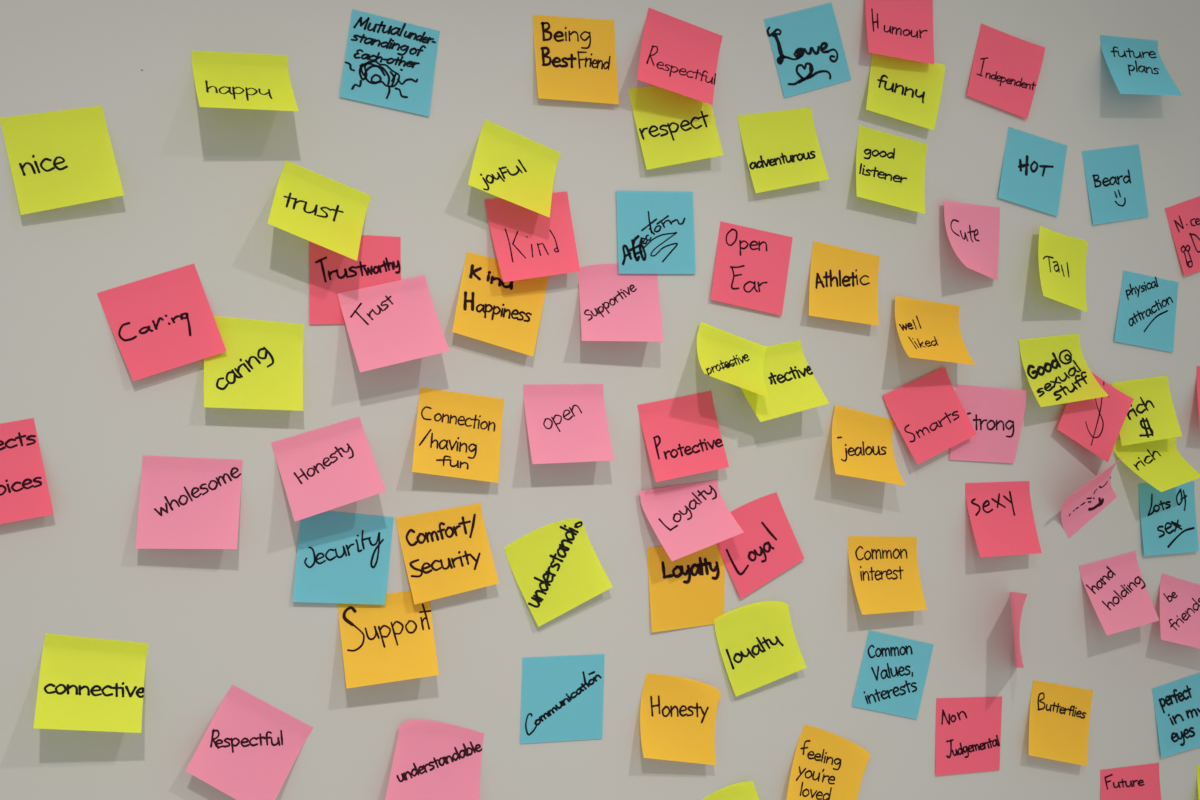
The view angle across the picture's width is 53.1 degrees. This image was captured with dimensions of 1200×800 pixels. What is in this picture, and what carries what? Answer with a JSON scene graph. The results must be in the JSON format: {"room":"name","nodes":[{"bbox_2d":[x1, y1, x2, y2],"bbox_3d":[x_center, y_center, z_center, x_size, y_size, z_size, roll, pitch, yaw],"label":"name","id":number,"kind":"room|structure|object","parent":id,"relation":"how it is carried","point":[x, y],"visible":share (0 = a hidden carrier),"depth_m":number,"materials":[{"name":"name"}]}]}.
{"room":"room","nodes":[
{"label":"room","id":0,"kind":"room"},
{"bbox_2d":[0,0,1199,799],"bbox_3d":[0.125,0.044,1.186,5.400,2.950,0.120,0,-1,-19],"label":"wall","id":1,"kind":"structure","parent":0,"point":[199,184],"depth_m":1.07,"materials":[{"name":"paint"}]},
{"bbox_2d":[0,418,53,523],"bbox_3d":[-0.462,0.057,0.916,0.084,0.086,0.011,0,-1,-19],"label":"sticky note","id":2,"kind":"object","parent":1,"relation":"attached to","point":[24,491],"visible":1,"depth_m":0.92,"materials":[{"name":"pink paper"}]},
{"bbox_2d":[0,106,123,214],"bbox_3d":[-0.418,-0.187,0.933,0.091,0.092,0.015,0,-1,-19],"label":"sticky note","id":3,"kind":"object","parent":1,"relation":"attached to","point":[63,158],"visible":1,"depth_m":0.94,"materials":[{"name":"yellow paper"}]},
{"bbox_2d":[33,634,148,732],"bbox_3d":[-0.390,0.218,0.924,0.079,0.075,0.038,0,-1,-19],"label":"sticky note","id":4,"kind":"object","parent":1,"relation":"attached to","point":[85,683],"visible":1,"depth_m":0.93,"materials":[{"name":"yellow paper"}]},
{"bbox_2d":[97,264,225,380],"bbox_3d":[-0.349,-0.062,0.958,0.098,0.096,0.010,0,-1,-19],"label":"sticky note","id":5,"kind":"object","parent":1,"relation":"attached to","point":[165,321],"visible":1,"depth_m":0.96,"materials":[{"name":"pink paper"}]},
{"bbox_2d":[135,455,242,548],"bbox_3d":[-0.326,0.081,0.956,0.081,0.075,0.023,0,-1,-19],"label":"sticky note","id":6,"kind":"object","parent":1,"relation":"attached to","point":[185,502],"visible":1,"depth_m":0.96,"materials":[{"name":"pink paper"}]},
{"bbox_2d":[192,51,298,110],"bbox_3d":[-0.284,-0.256,0.962,0.081,0.061,0.048,0,-1,-19],"label":"sticky note","id":7,"kind":"object","parent":1,"relation":"attached to","point":[221,79],"visible":1,"depth_m":0.97,"materials":[{"name":"yellow paper"}]},
{"bbox_2d":[186,685,312,799],"bbox_3d":[-0.282,0.283,0.969,0.100,0.104,0.020,0,-1,-19],"label":"sticky note","id":8,"kind":"object","parent":1,"relation":"attached to","point":[250,746],"visible":1,"depth_m":0.97,"materials":[{"name":"pink paper"}]},
{"bbox_2d":[204,316,303,410],"bbox_3d":[-0.280,-0.030,0.976,0.079,0.078,0.019,0,-1,-19],"label":"sticky note","id":9,"kind":"object","parent":1,"relation":"attached to","point":[261,365],"visible":1,"depth_m":0.98,"materials":[{"name":"yellow paper"}]},
{"bbox_2d":[268,161,371,260],"bbox_3d":[-0.228,-0.155,0.983,0.088,0.086,0.043,0,-1,-19],"label":"sticky note","id":10,"kind":"object","parent":1,"relation":"attached to","point":[311,206],"visible":1,"depth_m":0.99,"materials":[{"name":"yellow paper"}]},
{"bbox_2d":[271,416,385,520],"bbox_3d":[-0.222,0.056,0.983,0.088,0.084,0.040,0,-1,-19],"label":"sticky note","id":11,"kind":"object","parent":1,"relation":"attached to","point":[326,468],"visible":1,"depth_m":0.99,"materials":[{"name":"pink paper"}]},
{"bbox_2d":[293,511,393,604],"bbox_3d":[-0.213,0.131,1.003,0.084,0.082,0.005,0,-1,-19],"label":"sticky note","id":12,"kind":"object","parent":1,"relation":"attached to","point":[342,557],"visible":0.97,"depth_m":1.00,"materials":[{"name":"teal paper"}]},
{"bbox_2d":[309,235,400,323],"bbox_3d":[-0.205,-0.101,1.011,0.078,0.077,0.002,0,-1,-19],"label":"sticky note","id":13,"kind":"object","parent":1,"relation":"attached to","point":[331,273],"visible":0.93,"depth_m":1.01,"materials":[{"name":"pink paper"}]},
{"bbox_2d":[338,591,438,688],"bbox_3d":[-0.177,0.199,1.003,0.080,0.075,0.027,0,-1,-19],"label":"sticky note","id":14,"kind":"object","parent":1,"relation":"attached to","point":[393,641],"visible":1,"depth_m":1.00,"materials":[{"name":"orange paper"}]},
{"bbox_2d":[340,9,439,115],"bbox_3d":[-0.178,-0.287,1.024,0.085,0.086,0.002,0,-1,-19],"label":"sticky note","id":15,"kind":"object","parent":1,"relation":"attached to","point":[390,63],"visible":1,"depth_m":1.02,"materials":[{"name":"teal paper"}]},
{"bbox_2d":[338,275,448,371],"bbox_3d":[-0.172,-0.065,1.001,0.088,0.086,0.037,0,-1,-19],"label":"sticky note","id":16,"kind":"object","parent":1,"relation":"attached to","point":[395,322],"visible":1,"depth_m":1.01,"materials":[{"name":"pink paper"}]},
{"bbox_2d":[385,720,483,799],"bbox_3d":[-0.141,0.317,1.019,0.091,0.091,0.015,0,-1,-20],"label":"sticky note","id":17,"kind":"object","parent":1,"relation":"attached to","point":[433,760],"visible":1,"depth_m":1.02,"materials":[{"name":"pink paper"}]},
{"bbox_2d":[396,503,498,603],"bbox_3d":[-0.130,0.131,1.026,0.086,0.083,0.015,0,-1,-19],"label":"sticky note","id":18,"kind":"object","parent":1,"relation":"attached to","point":[446,552],"visible":1,"depth_m":1.03,"materials":[{"name":"orange paper"}]},
{"bbox_2d":[412,387,504,482],"bbox_3d":[-0.120,0.030,1.028,0.085,0.082,0.020,0,-1,-19],"label":"sticky note","id":19,"kind":"object","parent":1,"relation":"attached to","point":[458,435],"visible":1,"depth_m":1.03,"materials":[{"name":"orange paper"}]},
{"bbox_2d":[452,252,548,355],"bbox_3d":[-0.085,-0.083,1.046,0.090,0.091,0.014,0,-1,-19],"label":"sticky note","id":20,"kind":"object","parent":1,"relation":"attached to","point":[489,309],"visible":1,"depth_m":1.05,"materials":[{"name":"orange paper"}]},
{"bbox_2d":[468,119,560,217],"bbox_3d":[-0.073,-0.201,1.042,0.091,0.088,0.031,0,-1,-19],"label":"sticky note","id":21,"kind":"object","parent":1,"relation":"attached to","point":[510,166],"visible":1,"depth_m":1.05,"materials":[{"name":"yellow paper"}]},
{"bbox_2d":[485,191,579,281],"bbox_3d":[-0.059,-0.144,1.052,0.082,0.086,0.019,0,-1,-19],"label":"sticky note","id":22,"kind":"object","parent":1,"relation":"attached to","point":[528,244],"visible":0.94,"depth_m":1.05,"materials":[{"name":"pink paper"}]},
{"bbox_2d":[504,518,612,626],"bbox_3d":[-0.037,0.152,1.062,0.097,0.093,0.011,0,-1,-14],"label":"sticky note","id":23,"kind":"object","parent":1,"relation":"attached to","point":[556,568],"visible":1,"depth_m":1.06,"materials":[{"name":"yellow paper"}]},
{"bbox_2d":[520,654,604,743],"bbox_3d":[-0.033,0.265,1.065,0.078,0.077,0.001,0,-1,-19],"label":"sticky note","id":24,"kind":"object","parent":1,"relation":"attached to","point":[562,698],"visible":1,"depth_m":1.06,"materials":[{"name":"teal paper"}]},
{"bbox_2d":[523,384,613,463],"bbox_3d":[-0.027,0.020,1.056,0.075,0.070,0.027,0,-1,-19],"label":"sticky note","id":25,"kind":"object","parent":1,"relation":"attached to","point":[567,423],"visible":1,"depth_m":1.06,"materials":[{"name":"pink paper"}]},
{"bbox_2d":[533,15,618,103],"bbox_3d":[-0.021,-0.305,1.075,0.079,0.079,0.007,0,-1,-19],"label":"sticky note","id":26,"kind":"object","parent":1,"relation":"attached to","point":[575,58],"visible":1,"depth_m":1.07,"materials":[{"name":"orange paper"}]},
{"bbox_2d":[578,264,662,341],"bbox_3d":[0.019,-0.088,1.073,0.081,0.073,0.029,0,-1,-19],"label":"sticky note","id":27,"kind":"object","parent":1,"relation":"attached to","point":[614,306],"visible":1,"depth_m":1.08,"materials":[{"name":"pink paper"}]},
{"bbox_2d":[616,191,695,273],"bbox_3d":[0.052,-0.153,1.099,0.078,0.079,0.001,0,-1,-19],"label":"sticky note","id":28,"kind":"object","parent":1,"relation":"attached to","point":[656,235],"visible":1,"depth_m":1.10,"materials":[{"name":"teal paper"}]},
{"bbox_2d":[628,86,722,169],"bbox_3d":[0.070,-0.254,1.099,0.087,0.091,0.017,0,-1,-19],"label":"sticky note","id":29,"kind":"object","parent":1,"relation":"attached to","point":[673,128],"visible":0.9,"depth_m":1.10,"materials":[{"name":"yellow paper"}]},
{"bbox_2d":[637,8,722,104],"bbox_3d":[0.074,-0.314,1.095,0.097,0.092,0.030,0,-1,-19],"label":"sticky note","id":30,"kind":"object","parent":1,"relation":"attached to","point":[678,56],"visible":1,"depth_m":1.10,"materials":[{"name":"pink paper"}]},
{"bbox_2d":[640,673,720,764],"bbox_3d":[0.074,0.291,1.090,0.080,0.085,0.020,0,-1,-19],"label":"sticky note","id":31,"kind":"object","parent":1,"relation":"attached to","point":[678,714],"visible":1,"depth_m":1.09,"materials":[{"name":"orange paper"}]},
{"bbox_2d":[638,391,728,481],"bbox_3d":[0.077,0.033,1.096,0.085,0.083,0.019,0,-1,-19],"label":"sticky note","id":32,"kind":"object","parent":1,"relation":"attached to","point":[682,435],"visible":1,"depth_m":1.10,"materials":[{"name":"pink paper"}]},
{"bbox_2d":[647,544,724,632],"bbox_3d":[0.080,0.171,1.103,0.077,0.081,0.003,0,-1,-19],"label":"sticky note","id":33,"kind":"object","parent":1,"relation":"attached to","point":[687,591],"visible":0.94,"depth_m":1.10,"materials":[{"name":"orange paper"}]},
{"bbox_2d":[640,480,743,560],"bbox_3d":[0.082,0.109,1.089,0.090,0.071,0.033,0,-1,-19],"label":"sticky note","id":34,"kind":"object","parent":1,"relation":"attached to","point":[686,519],"visible":1,"depth_m":1.09,"materials":[{"name":"pink paper"}]},
{"bbox_2d":[702,781,758,799],"bbox_3d":[0.126,0.392,1.110,0.079,0.077,0.012,0,-1,-17],"label":"sticky note","id":35,"kind":"object","parent":1,"relation":"attached to","point":[743,790],"visible":1,"depth_m":1.11,"materials":[{"name":"yellow paper"}]},
{"bbox_2d":[697,322,770,398],"bbox_3d":[0.125,-0.037,1.096,0.084,0.072,0.048,0,-1,-19],"label":"sticky note","id":36,"kind":"object","parent":1,"relation":"attached to","point":[727,357],"visible":1,"depth_m":1.11,"materials":[{"name":"yellow paper"}]},
{"bbox_2d":[711,222,792,315],"bbox_3d":[0.143,-0.123,1.129,0.087,0.087,0.004,0,-1,-19],"label":"sticky note","id":37,"kind":"object","parent":1,"relation":"attached to","point":[752,265],"visible":1,"depth_m":1.13,"materials":[{"name":"pink paper"}]},
{"bbox_2d":[714,601,806,696],"bbox_3d":[0.150,0.232,1.122,0.091,0.086,0.006,0,-1,-15],"label":"sticky note","id":38,"kind":"object","parent":1,"relation":"attached to","point":[758,645],"visible":1,"depth_m":1.12,"materials":[{"name":"yellow paper"}]},
{"bbox_2d":[717,492,804,598],"bbox_3d":[0.147,0.136,1.126,0.097,0.098,0.004,0,-1,-19],"label":"sticky note","id":39,"kind":"object","parent":1,"relation":"attached to","point":[768,546],"visible":0.9,"depth_m":1.13,"materials":[{"name":"pink paper"}]},
{"bbox_2d":[738,107,828,192],"bbox_3d":[0.174,-0.237,1.137,0.090,0.088,0.013,0,-1,-19],"label":"sticky note","id":40,"kind":"object","parent":1,"relation":"attached to","point":[782,148],"visible":1,"depth_m":1.14,"materials":[{"name":"yellow paper"}]},
{"bbox_2d":[740,340,828,421],"bbox_3d":[0.166,-0.018,1.117,0.085,0.078,0.038,0,-1,-19],"label":"sticky note","id":41,"kind":"object","parent":1,"relation":"attached to","point":[791,385],"visible":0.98,"depth_m":1.12,"materials":[{"name":"yellow paper"}]},
{"bbox_2d":[764,3,850,97],"bbox_3d":[0.200,-0.336,1.153,0.094,0.097,0.001,0,-1,-19],"label":"sticky note","id":42,"kind":"object","parent":1,"relation":"attached to","point":[807,46],"visible":1,"depth_m":1.15,"materials":[{"name":"teal paper"}]},
{"bbox_2d":[786,724,870,799],"bbox_3d":[0.216,0.358,1.142,0.094,0.101,0.012,0,-1,-19],"label":"sticky note","id":43,"kind":"object","parent":1,"relation":"attached to","point":[826,765],"visible":1,"depth_m":1.15,"materials":[{"name":"orange paper"}]},
{"bbox_2d":[809,241,879,325],"bbox_3d":[0.236,-0.112,1.156,0.085,0.081,0.013,0,-1,-19],"label":"sticky note","id":44,"kind":"object","parent":1,"relation":"attached to","point":[843,286],"visible":1,"depth_m":1.16,"materials":[{"name":"orange paper"}]},
{"bbox_2d":[832,405,905,485],"bbox_3d":[0.255,0.043,1.149,0.083,0.078,0.034,0,-1,-19],"label":"sticky note","id":45,"kind":"object","parent":1,"relation":"attached to","point":[862,447],"visible":1,"depth_m":1.16,"materials":[{"name":"orange paper"}]},
{"bbox_2d":[848,536,926,614],"bbox_3d":[0.279,0.168,1.162,0.077,0.073,0.021,0,-1,-19],"label":"sticky note","id":46,"kind":"object","parent":1,"relation":"attached to","point":[884,569],"visible":1,"depth_m":1.17,"materials":[{"name":"orange paper"}]},
{"bbox_2d":[856,125,926,213],"bbox_3d":[0.286,-0.225,1.173,0.090,0.085,0.015,0,-1,-19],"label":"sticky note","id":47,"kind":"object","parent":1,"relation":"attached to","point":[890,169],"visible":1,"depth_m":1.18,"materials":[{"name":"yellow paper"}]},
{"bbox_2d":[852,630,933,718],"bbox_3d":[0.286,0.268,1.173,0.092,0.090,0.001,0,-1,-19],"label":"sticky note","id":48,"kind":"object","parent":1,"relation":"attached to","point":[894,669],"visible":1,"depth_m":1.17,"materials":[{"name":"teal paper"}]},
{"bbox_2d":[865,0,933,63],"bbox_3d":[0.296,-0.373,1.179,0.082,0.084,0.014,0,-1,-19],"label":"sticky note","id":49,"kind":"object","parent":1,"relation":"attached to","point":[903,29],"visible":1,"depth_m":1.18,"materials":[{"name":"pink paper"}]},
{"bbox_2d":[866,53,944,129],"bbox_3d":[0.299,-0.305,1.181,0.094,0.079,0.012,0,-1,-19],"label":"sticky note","id":50,"kind":"object","parent":1,"relation":"attached to","point":[909,91],"visible":1,"depth_m":1.18,"materials":[{"name":"yellow paper"}]},
{"bbox_2d":[883,367,976,464],"bbox_3d":[0.326,0.015,1.184,0.101,0.097,0.010,0,-1,-19],"label":"sticky note","id":51,"kind":"object","parent":1,"relation":"attached to","point":[928,413],"visible":1,"depth_m":1.19,"materials":[{"name":"pink paper"}]},
{"bbox_2d":[895,296,975,364],"bbox_3d":[0.326,-0.068,1.174,0.088,0.068,0.034,0,-1,-24],"label":"sticky note","id":52,"kind":"object","parent":1,"relation":"attached to","point":[928,330],"visible":1,"depth_m":1.18,"materials":[{"name":"orange paper"}]},
{"bbox_2d":[936,696,1001,775],"bbox_3d":[0.369,0.334,1.200,0.080,0.077,0.001,0,-1,-19],"label":"sticky note","id":53,"kind":"object","parent":1,"relation":"attached to","point":[968,729],"visible":1,"depth_m":1.20,"materials":[{"name":"pink paper"}]},
{"bbox_2d":[944,200,999,279],"bbox_3d":[0.372,-0.159,1.203,0.029,0.078,0.075,-1,-1,44],"label":"sticky note","id":54,"kind":"object","parent":1,"relation":"attached to","point":[972,230],"visible":1,"depth_m":1.21,"materials":[{"name":"pink paper"}]},
{"bbox_2d":[949,384,1026,462],"bbox_3d":[0.391,0.024,1.211,0.090,0.080,0.003,0,-1,-17],"label":"sticky note","id":55,"kind":"object","parent":1,"relation":"attached to","point":[996,415],"visible":1,"depth_m":1.21,"materials":[{"name":"pink paper"}]},
{"bbox_2d":[965,481,1041,556],"bbox_3d":[0.406,0.119,1.205,0.077,0.073,0.022,0,-1,-19],"label":"sticky note","id":56,"kind":"object","parent":1,"relation":"attached to","point":[1000,513],"visible":1,"depth_m":1.21,"materials":[{"name":"pink paper"}]},
{"bbox_2d":[967,23,1044,118],"bbox_3d":[0.413,-0.335,1.225,0.095,0.094,0.004,0,-1,-18],"label":"sticky note","id":57,"kind":"object","parent":1,"relation":"attached to","point":[1006,68],"visible":1,"depth_m":1.23,"materials":[{"name":"pink paper"}]},
{"bbox_2d":[1010,592,1026,667],"bbox_3d":[0.415,0.229,1.188,0.009,0.084,0.066,0,-1,8],"label":"sticky note","id":58,"kind":"object","parent":1,"relation":"attached to","point":[1017,599],"visible":1,"depth_m":1.20,"materials":[{"name":"pink paper"}]},
{"bbox_2d":[998,127,1066,215],"bbox_3d":[0.445,-0.234,1.234,0.088,0.089,0.003,0,-1,-19],"label":"sticky note","id":59,"kind":"object","parent":1,"relation":"attached to","point":[1033,165],"visible":1,"depth_m":1.23,"materials":[{"name":"teal paper"}]},
{"bbox_2d":[1029,680,1092,765],"bbox_3d":[0.472,0.331,1.229,0.092,0.090,0.013,0,-1,-19],"label":"sticky note","id":60,"kind":"object","parent":1,"relation":"attached to","point":[1059,717],"visible":1,"depth_m":1.23,"materials":[{"name":"orange paper"}]},
{"bbox_2d":[1038,225,1087,311],"bbox_3d":[0.473,-0.134,1.232,0.088,0.087,0.018,1,-1,-36],"label":"sticky note","id":61,"kind":"object","parent":1,"relation":"attached to","point":[1061,258],"visible":1,"depth_m":1.24,"materials":[{"name":"yellow paper"}]},
{"bbox_2d":[1019,334,1108,406],"bbox_3d":[0.476,-0.031,1.229,0.093,0.077,0.024,0,-1,-19],"label":"sticky note","id":62,"kind":"object","parent":1,"relation":"attached to","point":[1057,371],"visible":1,"depth_m":1.23,"materials":[{"name":"yellow paper"}]},
{"bbox_2d":[1061,457,1123,537],"bbox_3d":[0.507,0.100,1.229,0.092,0.086,0.042,0,-1,-19],"label":"sticky note","id":63,"kind":"object","parent":1,"relation":"attached to","point":[1081,506],"visible":1,"depth_m":1.25,"materials":[{"name":"pink paper"}]},
{"bbox_2d":[1057,372,1133,461],"bbox_3d":[0.513,0.014,1.245,0.097,0.101,0.016,0,-1,-19],"label":"sticky note","id":64,"kind":"object","parent":1,"relation":"attached to","point":[1096,424],"visible":0.93,"depth_m":1.25,"materials":[{"name":"pink paper"}]},
{"bbox_2d":[1082,144,1148,224],"bbox_3d":[0.545,-0.228,1.268,0.086,0.090,0.002,0,-1,-19],"label":"sticky note","id":65,"kind":"object","parent":1,"relation":"attached to","point":[1114,176],"visible":1,"depth_m":1.27,"materials":[{"name":"teal paper"}]},
{"bbox_2d":[1079,551,1158,634],"bbox_3d":[0.538,0.200,1.245,0.077,0.081,0.029,0,-1,-19],"label":"sticky note","id":66,"kind":"object","parent":1,"relation":"attached to","point":[1116,589],"visible":1,"depth_m":1.25,"materials":[{"name":"pink paper"}]},
{"bbox_2d":[1100,763,1160,799],"bbox_3d":[0.559,0.423,1.262,0.082,0.076,0.003,0,-1,-19],"label":"sticky note","id":67,"kind":"object","parent":1,"relation":"attached to","point":[1139,782],"visible":1,"depth_m":1.26,"materials":[{"name":"pink paper"}]},
{"bbox_2d":[1101,35,1182,95],"bbox_3d":[0.569,-0.350,1.263,0.082,0.072,0.031,0,-1,-19],"label":"sticky note","id":68,"kind":"object","parent":1,"relation":"attached to","point":[1136,66],"visible":1,"depth_m":1.27,"materials":[{"name":"teal paper"}]},
{"bbox_2d":[1114,270,1178,351],"bbox_3d":[0.582,-0.094,1.279,0.088,0.086,0.002,0,-1,-19],"label":"sticky note","id":69,"kind":"object","parent":1,"relation":"attached to","point":[1146,317],"visible":1,"depth_m":1.28,"materials":[{"name":"teal paper"}]},
{"bbox_2d":[1111,375,1181,445],"bbox_3d":[0.577,0.011,1.263,0.076,0.075,0.024,0,-1,-19],"label":"sticky note","id":70,"kind":"object","parent":1,"relation":"attached to","point":[1151,416],"visible":1,"depth_m":1.27,"materials":[{"name":"yellow paper"}]},
{"bbox_2d":[1113,438,1199,491],"bbox_3d":[0.585,0.068,1.257,0.082,0.055,0.040,0,-1,-19],"label":"sticky note","id":71,"kind":"object","parent":1,"relation":"attached to","point":[1159,463],"visible":0.98,"depth_m":1.26,"materials":[{"name":"yellow paper"}]},
{"bbox_2d":[1139,481,1198,555],"bbox_3d":[0.608,0.126,1.283,0.077,0.078,0.004,0,-1,-19],"label":"sticky note","id":72,"kind":"object","parent":1,"relation":"attached to","point":[1168,517],"visible":0.98,"depth_m":1.28,"materials":[{"name":"teal paper"}]},
{"bbox_2d":[1152,673,1199,757],"bbox_3d":[0.627,0.336,1.286,0.086,0.088,0.003,0,-1,-19],"label":"sticky note","id":73,"kind":"object","parent":1,"relation":"attached to","point":[1176,703],"visible":1,"depth_m":1.28,"materials":[{"name":"teal paper"}]},
{"bbox_2d":[1160,573,1199,648],"bbox_3d":[0.626,0.226,1.277,0.098,0.083,0.025,0,-1,-19],"label":"sticky note","id":74,"kind":"object","parent":1,"relation":"attached to","point":[1179,598],"visible":1,"depth_m":1.28,"materials":[{"name":"pink paper"}]},
{"bbox_2d":[1165,196,1199,275],"bbox_3d":[0.653,-0.181,1.304,0.097,0.097,0.003,0,-1,-19],"label":"sticky note","id":75,"kind":"object","parent":1,"relation":"attached to","point":[1183,218],"visible":1,"depth_m":1.30,"materials":[{"name":"pink paper"}]},
{"bbox_2d":[1196,765,1199,799],"bbox_3d":[0.673,0.426,1.291,0.090,0.072,0.022,0,-1,-19],"label":"sticky note","id":76,"kind":"object","parent":1,"relation":"attached to","point":[1197,767],"visible":1,"depth_m":1.29,"materials":[{"name":"yellow paper"}]},
{"bbox_2d":[1197,366,1199,425],"bbox_3d":[0.676,0.001,1.299,0.093,0.076,0.022,0,-1,-19],"label":"sticky note","id":77,"kind":"object","parent":1,"relation":"attached to","point":[1198,367],"visible":1,"depth_m":1.30,"materials":[{"name":"pink paper"}]}
]}

